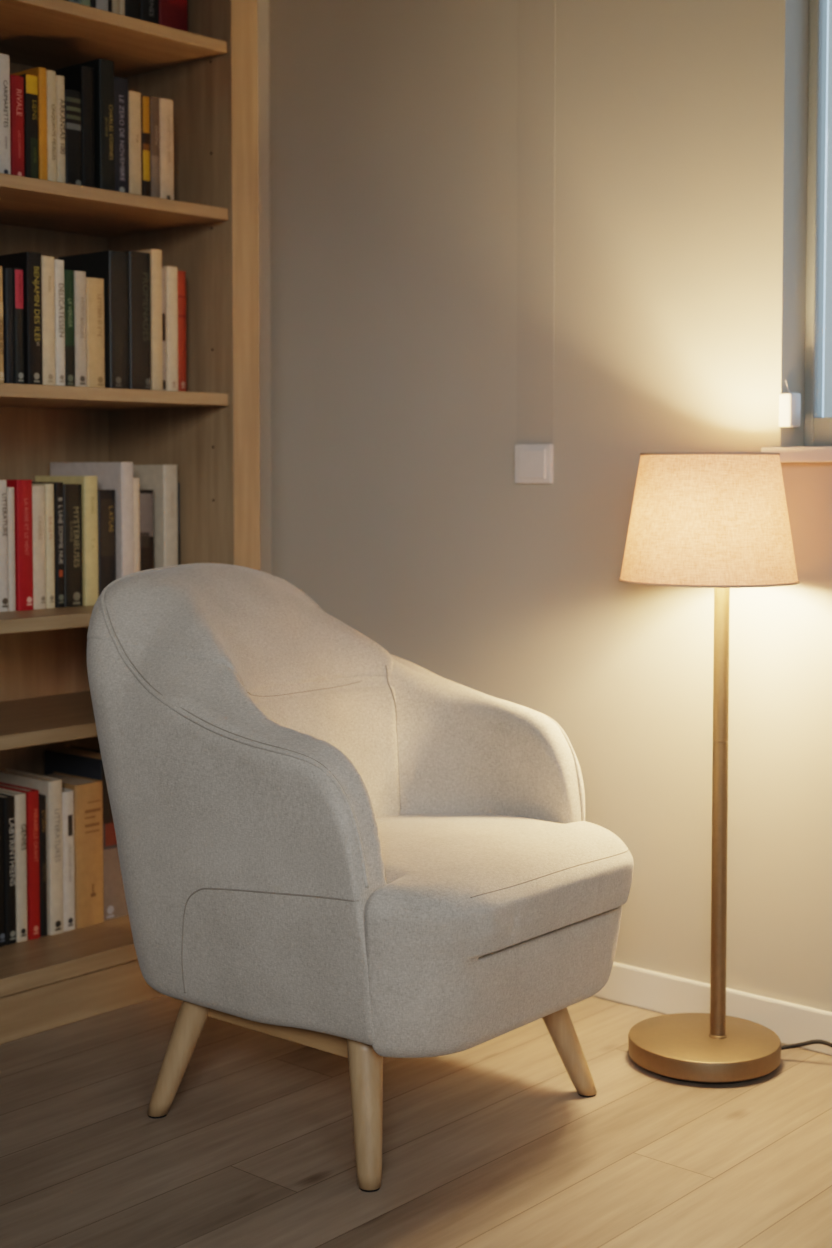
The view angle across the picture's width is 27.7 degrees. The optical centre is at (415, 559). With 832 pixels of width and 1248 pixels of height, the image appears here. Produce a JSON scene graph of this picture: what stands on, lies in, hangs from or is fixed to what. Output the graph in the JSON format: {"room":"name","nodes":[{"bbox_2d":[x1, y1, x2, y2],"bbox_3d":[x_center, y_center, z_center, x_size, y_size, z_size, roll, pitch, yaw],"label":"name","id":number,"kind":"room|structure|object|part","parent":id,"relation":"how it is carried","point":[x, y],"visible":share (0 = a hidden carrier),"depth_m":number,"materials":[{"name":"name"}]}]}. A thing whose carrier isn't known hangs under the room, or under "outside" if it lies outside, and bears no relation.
{"room":"living room","nodes":[
{"label":"living room","id":0,"kind":"room"},
{"bbox_2d":[258,0,270,573],"bbox_3d":[-1.960,-0.323,2.348,0.340,2.500,4.569,3,4,41],"label":"panel","id":1,"kind":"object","parent":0,"point":[263,5],"depth_m":3.91,"materials":[{"name":"beige paint"}]},
{"bbox_2d":[0,995,831,1247],"bbox_3d":[-0.060,1.030,0.973,5.100,0.060,4.900,3,4,41],"label":"floor","id":2,"kind":"structure","parent":0,"point":[493,1143],"depth_m":2.62,"materials":[{"name":"brown wood"}]},
{"bbox_2d":[0,0,259,1043],"bbox_3d":[-0.795,-0.301,3.269,0.410,2.360,0.965,3,4,41],"label":"bookcase","id":3,"kind":"object","parent":2,"relation":"on","point":[209,231],"visible":0.44,"depth_m":3.46,"materials":[{"name":"brown wood"}]},
{"bbox_2d":[0,266,3,382],"bbox_3d":[-0.834,-0.436,3.175,0.166,0.220,0.027,3,4,41],"label":"book","id":4,"kind":"object","parent":3,"relation":"on","point":[1,270],"visible":1,"depth_m":3.13,"materials":[{"name":"paper"}]},
{"bbox_2d":[0,798,4,946],"bbox_3d":[-0.873,0.607,3.330,0.166,0.289,0.030,3,4,41],"label":"book","id":5,"kind":"object","parent":3,"relation":"on","point":[2,935],"visible":1,"depth_m":3.28,"materials":[{"name":"paper"}]},
{"bbox_2d":[0,480,7,611],"bbox_3d":[-0.853,-0.029,3.276,0.166,0.252,0.032,3,4,41],"label":"book","id":6,"kind":"object","parent":3,"relation":"on","point":[3,487],"visible":1,"depth_m":3.23,"materials":[{"name":"paper"}]},
{"bbox_2d":[0,53,10,173],"bbox_3d":[-0.823,-0.817,3.168,0.166,0.235,0.034,3,4,41],"label":"book","id":7,"kind":"object","parent":3,"relation":"on","point":[5,153],"visible":0.99,"depth_m":3.12,"materials":[{"name":"paper"}]},
{"bbox_2d":[0,793,15,944],"bbox_3d":[-0.854,0.605,3.352,0.166,0.290,0.025,3,4,41],"label":"book","id":8,"kind":"object","parent":3,"relation":"on","point":[8,800],"visible":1,"depth_m":3.30,"materials":[{"name":"paper"}]},
{"bbox_2d":[2,268,13,382],"bbox_3d":[-0.817,-0.436,3.196,0.165,0.218,0.018,3,4,41],"label":"book","id":9,"kind":"object","parent":3,"relation":"on","point":[8,323],"visible":0.63,"depth_m":3.14,"materials":[{"name":"paper"}]},
{"bbox_2d":[7,487,15,610],"bbox_3d":[-0.837,-0.023,3.296,0.165,0.238,0.015,3,4,41],"label":"book","id":10,"kind":"object","parent":3,"relation":"on","point":[10,490],"visible":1,"depth_m":3.24,"materials":[{"name":"paper"}]},
{"bbox_2d":[0,788,27,941],"bbox_3d":[-0.836,0.603,3.372,0.166,0.292,0.025,3,4,41],"label":"book","id":11,"kind":"object","parent":3,"relation":"on","point":[19,797],"visible":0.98,"depth_m":3.32,"materials":[{"name":"paper"}]},
{"bbox_2d":[10,75,24,176],"bbox_3d":[-0.800,-0.802,3.194,0.166,0.201,0.029,3,4,41],"label":"book","id":12,"kind":"object","parent":3,"relation":"on","point":[16,82],"visible":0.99,"depth_m":3.14,"materials":[{"name":"paper"}]},
{"bbox_2d":[12,268,24,383],"bbox_3d":[-0.802,-0.438,3.212,0.166,0.220,0.022,3,4,41],"label":"book","id":13,"kind":"object","parent":3,"relation":"on","point":[18,289],"visible":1,"depth_m":3.15,"materials":[{"name":"paper"}]},
{"bbox_2d":[6,480,32,610],"bbox_3d":[-0.814,-0.031,3.312,0.166,0.252,0.035,3,4,41],"label":"book","id":14,"kind":"object","parent":3,"relation":"on","point":[22,489],"visible":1,"depth_m":3.25,"materials":[{"name":"paper"}]},
{"bbox_2d":[0,782,39,939],"bbox_3d":[-0.815,0.601,3.390,0.166,0.295,0.026,3,4,41],"label":"book","id":15,"kind":"object","parent":3,"relation":"on","point":[32,795],"visible":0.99,"depth_m":3.33,"materials":[{"name":"paper"},{"name":"cardboard"}]},
{"bbox_2d":[0,252,41,384],"bbox_3d":[-0.776,-0.454,3.225,0.166,0.251,0.032,3,4,41],"label":"book","id":16,"kind":"object","parent":3,"relation":"on","point":[30,262],"visible":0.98,"depth_m":3.17,"materials":[{"name":"paper"},{"name":"cardboard"}]},
{"bbox_2d":[10,67,46,179],"bbox_3d":[-0.764,-0.817,3.236,0.165,0.226,0.018,3,4,41],"label":"book","id":17,"kind":"object","parent":3,"relation":"on","point":[40,72],"visible":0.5,"depth_m":3.18,"materials":[{"name":"paper"}]},
{"bbox_2d":[19,74,38,178],"bbox_3d":[-0.780,-0.806,3.218,0.166,0.208,0.028,3,4,41],"label":"book","id":18,"kind":"object","parent":3,"relation":"on","point":[30,81],"visible":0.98,"depth_m":3.16,"materials":[{"name":"paper"}]},
{"bbox_2d":[0,769,63,934],"bbox_3d":[-0.788,0.591,3.433,0.191,0.309,0.033,3,4,41],"label":"book","id":19,"kind":"object","parent":3,"relation":"on","point":[50,787],"visible":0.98,"depth_m":3.37,"materials":[{"name":"paper"},{"name":"cardboard"}]},
{"bbox_2d":[32,486,45,608],"bbox_3d":[-0.795,-0.027,3.343,0.166,0.240,0.031,3,4,41],"label":"book","id":20,"kind":"object","parent":3,"relation":"on","point":[38,496],"visible":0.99,"depth_m":3.29,"materials":[{"name":"paper"}]},
{"bbox_2d":[39,794,46,935],"bbox_3d":[-0.802,0.607,3.411,0.166,0.281,0.017,3,4,41],"label":"book","id":21,"kind":"object","parent":3,"relation":"on","point":[42,799],"visible":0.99,"depth_m":3.36,"materials":[{"name":"paper"}]},
{"bbox_2d":[32,484,54,607],"bbox_3d":[-0.777,-0.030,3.363,0.166,0.244,0.020,3,4,41],"label":"book","id":22,"kind":"object","parent":3,"relation":"on","point":[48,488],"visible":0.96,"depth_m":3.31,"materials":[{"name":"paper"}]},
{"bbox_3d":[-0.797,0.109,3.292,0.390,0.026,0.817,3,4,41],"label":"shelf","id":23,"kind":"part","parent":3,"relation":"part of","materials":[{"name":"brown wood"}]},
{"bbox_2d":[41,256,54,384],"bbox_3d":[-0.756,-0.453,3.252,0.166,0.247,0.029,3,4,41],"label":"book","id":24,"kind":"object","parent":3,"relation":"on","point":[47,262],"visible":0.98,"depth_m":3.20,"materials":[{"name":"paper"}]},
{"bbox_2d":[32,482,63,607],"bbox_3d":[-0.762,-0.032,3.380,0.166,0.247,0.019,3,4,41],"label":"book","id":25,"kind":"object","parent":3,"relation":"on","point":[58,486],"visible":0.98,"depth_m":3.33,"materials":[{"name":"paper"}]},
{"bbox_3d":[-0.797,0.320,3.303,0.390,0.027,0.817,3,4,41],"label":"shelf","id":26,"kind":"part","parent":3,"relation":"part of","materials":[{"name":"brown wood"}]},
{"bbox_2d":[46,70,56,181],"bbox_3d":[-0.750,-0.816,3.252,0.166,0.224,0.021,3,4,41],"label":"book","id":27,"kind":"object","parent":3,"relation":"on","point":[50,75],"visible":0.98,"depth_m":3.20,"materials":[{"name":"paper"}]},
{"bbox_3d":[-0.948,-0.308,3.399,0.008,2.360,0.920,3,4,41],"label":"panel","id":28,"kind":"part","parent":3,"relation":"part of","materials":[{"name":"brown wood"}]},
{"bbox_2d":[54,259,64,385],"bbox_3d":[-0.738,-0.452,3.272,0.166,0.243,0.021,3,4,41],"label":"book","id":29,"kind":"object","parent":3,"relation":"on","point":[58,264],"visible":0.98,"depth_m":3.22,"materials":[{"name":"paper"}]},
{"bbox_2d":[56,75,64,182],"bbox_3d":[-0.736,-0.814,3.267,0.166,0.218,0.019,3,4,41],"label":"book","id":30,"kind":"object","parent":3,"relation":"on","point":[60,98],"visible":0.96,"depth_m":3.21,"materials":[{"name":"paper"}]},
{"bbox_2d":[35,476,97,605],"bbox_3d":[-0.710,-0.041,3.434,0.166,0.259,0.033,3,4,41],"label":"book","id":31,"kind":"object","parent":3,"relation":"on","point":[88,483],"visible":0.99,"depth_m":3.38,"materials":[{"name":"paper"},{"name":"cardboard"}]},
{"bbox_2d":[62,788,74,930],"bbox_3d":[-0.759,0.604,3.451,0.166,0.283,0.029,3,4,41],"label":"book","id":32,"kind":"object","parent":3,"relation":"on","point":[67,794],"visible":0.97,"depth_m":3.40,"materials":[{"name":"paper"}]},
{"bbox_3d":[-0.797,0.769,3.326,0.390,0.034,0.817,3,4,41],"label":"shelf","id":33,"kind":"part","parent":3,"relation":"part of","materials":[{"name":"brown wood"}]},
{"bbox_2d":[64,269,74,385],"bbox_3d":[-0.727,-0.446,3.297,0.166,0.227,0.026,3,4,41],"label":"book","id":34,"kind":"object","parent":3,"relation":"on","point":[68,274],"visible":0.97,"depth_m":3.24,"materials":[{"name":"paper"}]},
{"bbox_2d":[42,772,103,927],"bbox_3d":[-0.724,0.597,3.488,0.165,0.292,0.069,3,4,41],"label":"book","id":35,"kind":"object","parent":3,"relation":"on","point":[88,804],"visible":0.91,"depth_m":3.43,"materials":[{"name":"paper"},{"name":"cardboard"}]},
{"bbox_2d":[63,484,82,606],"bbox_3d":[-0.740,-0.031,3.405,0.166,0.243,0.044,3,4,41],"label":"book","id":36,"kind":"object","parent":3,"relation":"on","point":[72,495],"visible":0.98,"depth_m":3.35,"materials":[{"name":"paper"}]},
{"bbox_2d":[64,89,81,185],"bbox_3d":[-0.716,-0.804,3.290,0.166,0.195,0.037,3,4,41],"label":"book","id":37,"kind":"object","parent":3,"relation":"on","point":[73,171],"visible":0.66,"depth_m":3.23,"materials":[{"name":"paper"}]},
{"bbox_2d":[68,0,79,3],"bbox_3d":[-0.715,-1.156,3.289,0.166,0.230,0.028,3,4,41],"label":"book","id":38,"kind":"object","parent":3,"relation":"on","point":[74,1],"visible":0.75,"depth_m":3.24,"materials":[{"name":"paper"}]},
{"bbox_2d":[56,66,94,187],"bbox_3d":[-0.693,-0.831,3.317,0.165,0.246,0.031,3,4,41],"label":"book","id":39,"kind":"object","parent":3,"relation":"on","point":[81,78],"visible":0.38,"depth_m":3.26,"materials":[{"name":"paper"}]},
{"bbox_2d":[74,271,86,386],"bbox_3d":[-0.708,-0.447,3.318,0.166,0.227,0.027,3,4,41],"label":"book","id":40,"kind":"object","parent":3,"relation":"on","point":[79,276],"visible":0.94,"depth_m":3.26,"materials":[{"name":"paper"}]},
{"bbox_2d":[53,59,114,190],"bbox_3d":[-0.660,-0.841,3.335,0.166,0.264,0.035,3,4,41],"label":"book","id":41,"kind":"object","parent":3,"relation":"on","point":[103,69],"visible":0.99,"depth_m":3.28,"materials":[{"name":"paper"},{"name":"cardboard"}]},
{"bbox_2d":[80,0,89,6],"bbox_3d":[-0.698,-1.147,3.309,0.166,0.210,0.022,3,4,41],"label":"book","id":42,"kind":"object","parent":3,"relation":"on","point":[82,2],"visible":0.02,"depth_m":3.26,"materials":[{"name":"paper"}]},
{"bbox_2d":[44,746,127,920],"bbox_3d":[-0.693,0.573,3.556,0.196,0.334,0.070,3,4,41],"label":"book","id":43,"kind":"object","parent":3,"relation":"on","point":[76,761],"visible":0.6,"depth_m":3.49,"materials":[{"name":"paper"},{"name":"cardboard"}]},
{"bbox_2d":[50,462,133,578],"bbox_3d":[-0.675,-0.059,3.517,0.240,0.287,0.031,3,4,41],"label":"book","id":44,"kind":"object","parent":3,"relation":"on","point":[117,476],"visible":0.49,"depth_m":3.44,"materials":[{"name":"paper"},{"name":"cardboard"}]},
{"bbox_2d":[90,0,95,7],"bbox_3d":[-0.686,-1.153,3.323,0.165,0.220,0.011,3,4,41],"label":"book","id":45,"kind":"object","parent":3,"relation":"on","point":[92,2],"visible":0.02,"depth_m":3.27,"materials":[{"name":"paper"}]},
{"bbox_2d":[58,250,128,388],"bbox_3d":[-0.643,-0.472,3.373,0.166,0.272,0.048,3,4,41],"label":"book","id":46,"kind":"object","parent":3,"relation":"on","point":[110,266],"visible":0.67,"depth_m":3.32,"materials":[{"name":"paper"},{"name":"cardboard"}]},
{"bbox_2d":[86,277,104,387],"bbox_3d":[-0.684,-0.443,3.346,0.166,0.217,0.043,3,4,41],"label":"book","id":47,"kind":"object","parent":3,"relation":"on","point":[95,328],"visible":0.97,"depth_m":3.29,"materials":[{"name":"paper"}]},
{"bbox_2d":[96,0,107,10],"bbox_3d":[-0.671,-1.163,3.339,0.166,0.240,0.030,3,4,41],"label":"book","id":48,"kind":"object","parent":3,"relation":"on","point":[100,4],"visible":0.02,"depth_m":3.29,"materials":[{"name":"paper"}]},
{"bbox_2d":[97,490,115,596],"bbox_3d":[-0.684,-0.029,3.469,0.166,0.231,0.044,3,4,41],"label":"book","id":49,"kind":"object","parent":3,"relation":"on","point":[106,535],"visible":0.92,"depth_m":3.41,"materials":[{"name":"paper"}]},
{"bbox_2d":[108,0,111,11],"bbox_3d":[-0.658,-1.149,3.354,0.165,0.210,0.005,3,4,41],"label":"book","id":50,"kind":"object","parent":3,"relation":"on","point":[109,1],"visible":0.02,"depth_m":3.30,"materials":[{"name":"paper"}]},
{"bbox_3d":[-0.797,-1.026,3.232,0.390,0.023,0.817,3,4,41],"label":"shelf","id":51,"kind":"part","parent":3,"relation":"part of","materials":[{"name":"brown wood"}]},
{"bbox_3d":[-0.797,-0.692,3.249,0.390,0.024,0.817,3,4,41],"label":"shelf","id":52,"kind":"part","parent":3,"relation":"part of","materials":[{"name":"brown wood"}]},
{"bbox_3d":[-0.797,-0.318,3.269,0.390,0.025,0.817,3,4,41],"label":"shelf","id":53,"kind":"part","parent":3,"relation":"part of","materials":[{"name":"brown wood"}]},
{"bbox_2d":[112,0,118,13],"bbox_3d":[-0.650,-1.155,3.364,0.165,0.220,0.016,3,4,41],"label":"book","id":54,"kind":"object","parent":3,"relation":"on","point":[115,3],"visible":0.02,"depth_m":3.31,"materials":[{"name":"paper"}]},
{"bbox_2d":[114,77,128,192],"bbox_3d":[-0.641,-0.830,3.375,0.166,0.239,0.042,3,4,41],"label":"book","id":55,"kind":"object","parent":3,"relation":"on","point":[121,143],"visible":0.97,"depth_m":3.32,"materials":[{"name":"paper"}]},
{"bbox_2d":[119,0,124,15],"bbox_3d":[-0.639,-1.158,3.376,0.165,0.225,0.014,3,4,41],"label":"book","id":56,"kind":"object","parent":3,"relation":"on","point":[121,2],"visible":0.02,"depth_m":3.32,"materials":[{"name":"paper"}]},
{"bbox_2d":[125,0,139,18],"bbox_3d":[-0.621,-1.171,3.395,0.166,0.250,0.039,3,4,41],"label":"book","id":57,"kind":"object","parent":3,"relation":"on","point":[132,7],"visible":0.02,"depth_m":3.34,"materials":[{"name":"paper"}]},
{"bbox_2d":[128,91,141,194],"bbox_3d":[-0.617,-0.821,3.403,0.166,0.218,0.031,3,4,41],"label":"book","id":58,"kind":"object","parent":3,"relation":"on","point":[134,98],"visible":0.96,"depth_m":3.35,"materials":[{"name":"paper"}]},
{"bbox_2d":[133,478,139,572],"bbox_3d":[-0.634,-0.043,3.518,0.165,0.255,0.019,3,4,41],"label":"book","id":59,"kind":"object","parent":3,"relation":"on","point":[136,485],"visible":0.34,"depth_m":3.46,"materials":[{"name":"paper"}]},
{"bbox_2d":[125,251,150,389],"bbox_3d":[-0.608,-0.476,3.413,0.166,0.276,0.053,3,4,41],"label":"book","id":60,"kind":"object","parent":3,"relation":"on","point":[138,262],"visible":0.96,"depth_m":3.36,"materials":[{"name":"paper"}]},
{"bbox_2d":[141,96,149,195],"bbox_3d":[-0.599,-0.820,3.424,0.165,0.214,0.019,3,4,41],"label":"book","id":61,"kind":"object","parent":3,"relation":"on","point":[145,120],"visible":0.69,"depth_m":3.37,"materials":[{"name":"paper"}]},
{"bbox_2d":[140,490,153,570],"bbox_3d":[-0.617,-0.032,3.546,0.165,0.230,0.039,3,4,41],"label":"book","id":62,"kind":"object","parent":3,"relation":"on","point":[146,496],"visible":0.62,"depth_m":3.49,"materials":[{"name":"paper"}]},
{"bbox_2d":[136,249,162,389],"bbox_3d":[-0.580,-0.482,3.445,0.165,0.285,0.027,3,4,41],"label":"book","id":63,"kind":"object","parent":3,"relation":"on","point":[155,255],"visible":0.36,"depth_m":3.39,"materials":[{"name":"paper"}]},
{"bbox_2d":[140,0,158,23],"bbox_3d":[-0.592,-1.173,3.428,0.166,0.250,0.045,3,4,41],"label":"book","id":64,"kind":"object","parent":3,"relation":"on","point":[149,11],"visible":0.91,"depth_m":3.38,"materials":[{"name":"paper"}]},
{"bbox_2d":[149,96,159,197],"bbox_3d":[-0.584,-0.822,3.441,0.166,0.216,0.024,3,4,41],"label":"book","id":65,"kind":"object","parent":3,"relation":"on","point":[153,101],"visible":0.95,"depth_m":3.38,"materials":[{"name":"paper"}]},
{"bbox_2d":[133,465,177,567],"bbox_3d":[-0.589,-0.061,3.596,0.211,0.282,0.038,3,4,41],"label":"book","id":66,"kind":"object","parent":3,"relation":"on","point":[162,479],"visible":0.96,"depth_m":3.53,"materials":[{"name":"paper"}]},
{"bbox_2d":[162,269,165,389],"bbox_3d":[-0.574,-0.466,3.471,0.165,0.250,0.016,3,4,41],"label":"book","id":67,"kind":"object","parent":3,"relation":"on","point":[163,270],"visible":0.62,"depth_m":3.42,"materials":[{"name":"paper"}]},
{"bbox_2d":[159,98,173,199],"bbox_3d":[-0.563,-0.824,3.465,0.166,0.217,0.035,3,4,41],"label":"book","id":68,"kind":"object","parent":3,"relation":"on","point":[165,105],"visible":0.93,"depth_m":3.41,"materials":[{"name":"paper"}]},
{"bbox_2d":[162,266,177,390],"bbox_3d":[-0.555,-0.470,3.486,0.166,0.256,0.028,3,4,41],"label":"book","id":69,"kind":"object","parent":3,"relation":"on","point":[171,305],"visible":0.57,"depth_m":3.43,"materials":[{"name":"paper"}]},
{"bbox_2d":[158,0,187,31],"bbox_3d":[-0.551,-1.181,3.475,0.166,0.260,0.075,3,4,41],"label":"book","id":70,"kind":"object","parent":3,"relation":"on","point":[172,13],"visible":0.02,"depth_m":3.42,"materials":[{"name":"paper"}]},
{"bbox_2d":[177,483,179,564],"bbox_3d":[-0.562,-0.043,3.609,0.165,0.244,0.011,3,4,41],"label":"book","id":71,"kind":"object","parent":3,"relation":"on","point":[178,484],"visible":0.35,"depth_m":3.55,"materials":[{"name":"paper"}]},
{"bbox_2d":[177,271,185,390],"bbox_3d":[-0.540,-0.468,3.510,0.166,0.250,0.023,3,4,41],"label":"book","id":72,"kind":"object","parent":3,"relation":"on","point":[181,287],"visible":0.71,"depth_m":3.46,"materials":[{"name":"paper"}]},
{"bbox_3d":[-0.499,-0.319,3.601,0.402,2.360,0.074,3,4,41],"label":"panel","id":73,"kind":"part","parent":3,"relation":"part of","materials":[{"name":"brown wood"}]},
{"bbox_2d":[87,563,633,1191],"bbox_3d":[-0.101,0.461,2.833,0.840,0.883,0.616,2,4,40],"label":"armchair","id":74,"kind":"object","parent":2,"relation":"on","point":[329,840],"visible":1,"depth_m":2.65,"materials":[{"name":"fabric"}]},
{"bbox_3d":[-0.376,0.793,2.751,0.125,0.222,0.055,-1,3,-11],"label":"leg","id":75,"kind":"part","parent":74,"relation":"part of","materials":[{"name":"brown wood"}]},
{"bbox_2d":[87,564,400,817],"bbox_3d":[-0.263,0.255,2.957,0.392,0.482,0.548,2,4,40],"label":"chair back","id":76,"kind":"object","parent":74,"relation":"on","point":[222,639],"depth_m":2.88,"materials":[{"name":"fabric"}]},
{"bbox_3d":[-0.208,0.730,2.648,0.360,0.036,0.022,2,4,40],"label":"rail","id":77,"kind":"part","parent":74,"relation":"part of","materials":[{"name":"brown wood"}]},
{"bbox_3d":[-0.071,0.811,2.504,0.054,0.211,0.100,-1,3,-13],"label":"leg","id":78,"kind":"part","parent":74,"relation":"part of","materials":[{"name":"brown wood"}]},
{"bbox_3d":[0.021,0.575,2.739,0.526,0.276,0.612,2,4,40],"label":"seat","id":79,"kind":"part","parent":74,"relation":"part of","materials":[{"name":"fabric"}]},
{"bbox_3d":[0.240,0.793,2.838,0.131,0.211,0.054,0,3,2],"label":"leg","id":80,"kind":"part","parent":74,"relation":"part of","materials":[{"name":"brown wood"}]},
{"bbox_2d":[619,452,831,1083],"bbox_3d":[0.735,0.364,2.787,0.908,1.083,0.322,3,4,41],"label":"floor lamp","id":81,"kind":"object","parent":2,"relation":"on","point":[719,521],"visible":1,"depth_m":2.88,"materials":[{"name":"beige fabric"}]},
{"bbox_3d":[0.514,-0.074,2.962,0.309,0.226,0.309,3,4,41],"label":"lamp shade","id":82,"kind":"part","parent":81,"relation":"part of","materials":[{"name":"white fabric"}]},
{"bbox_3d":[0.918,0.881,2.835,0.659,0.045,0.041,2,4,36],"label":"cord","id":83,"kind":"part","parent":81,"relation":"part of","materials":[{"name":"black plastic"}]},
{"bbox_2d":[269,0,831,1011],"bbox_3d":[1.422,-0.336,2.595,5.100,2.500,0.300,3,4,41],"label":"wall","id":84,"kind":"structure","parent":0,"point":[398,508],"depth_m":3.34,"materials":[{"name":"beige paint"}]},
{"bbox_2d":[515,444,552,483],"bbox_3d":[0.238,-0.195,3.432,0.094,0.080,0.014,3,4,41],"label":"wall plate","id":85,"kind":"object","parent":84,"relation":"attached to","point":[533,462],"visible":1,"depth_m":3.42,"materials":[{"name":"white plastic"}]},
{"bbox_3d":[0.236,-0.195,3.429,0.068,0.060,0.005,3,4,41],"label":"plate","id":86,"kind":"part","parent":85,"relation":"part of","materials":[{"name":"white plastic"}]},
{"bbox_2d":[516,0,554,444],"bbox_3d":[0.242,-0.931,3.399,0.094,1.396,0.001,3,4,41],"label":"trim","id":87,"kind":"structure","parent":84,"relation":"attached to","point":[536,18],"depth_m":3.41,"materials":[{"name":"paint"}]},
{"bbox_2d":[593,962,831,1054],"bbox_3d":[1.371,0.882,2.494,4.560,0.077,0.014,3,4,41],"label":"baseboard","id":88,"kind":"structure","parent":84,"relation":"attached to","point":[655,991],"depth_m":3.20,"materials":[{"name":"white paint"}]},
{"bbox_2d":[779,380,800,426],"bbox_3d":[0.678,-0.283,3.061,0.025,0.085,0.040,3,4,41],"label":"holder","id":89,"kind":"object","parent":84,"relation":"attached to","point":[789,403],"visible":1,"depth_m":3.05,"materials":[{"name":"white plastic"}]},
{"bbox_2d":[761,0,831,462],"bbox_3d":[1.250,-0.745,2.588,1.526,1.184,0.155,3,4,41],"label":"window","id":90,"kind":"structure","parent":84,"relation":"in","point":[817,447],"depth_m":3.10,"materials":[{"name":"paint"}]},
{"bbox_3d":[1.236,-0.167,2.603,1.526,0.028,0.115,3,4,41],"label":"sill","id":91,"kind":"part","parent":90,"relation":"part of","materials":[{"name":"white paint"}]},
{"bbox_3d":[1.288,-0.761,2.630,1.478,1.156,0.040,3,4,41],"label":"frame","id":92,"kind":"part","parent":90,"relation":"part of","materials":[{"name":"paint"}]},
{"bbox_3d":[1.286,-0.763,2.629,1.418,1.061,0.006,3,4,41],"label":"pane","id":93,"kind":"part","parent":90,"relation":"part of","materials":[{"name":"clear glass"}]}
]}

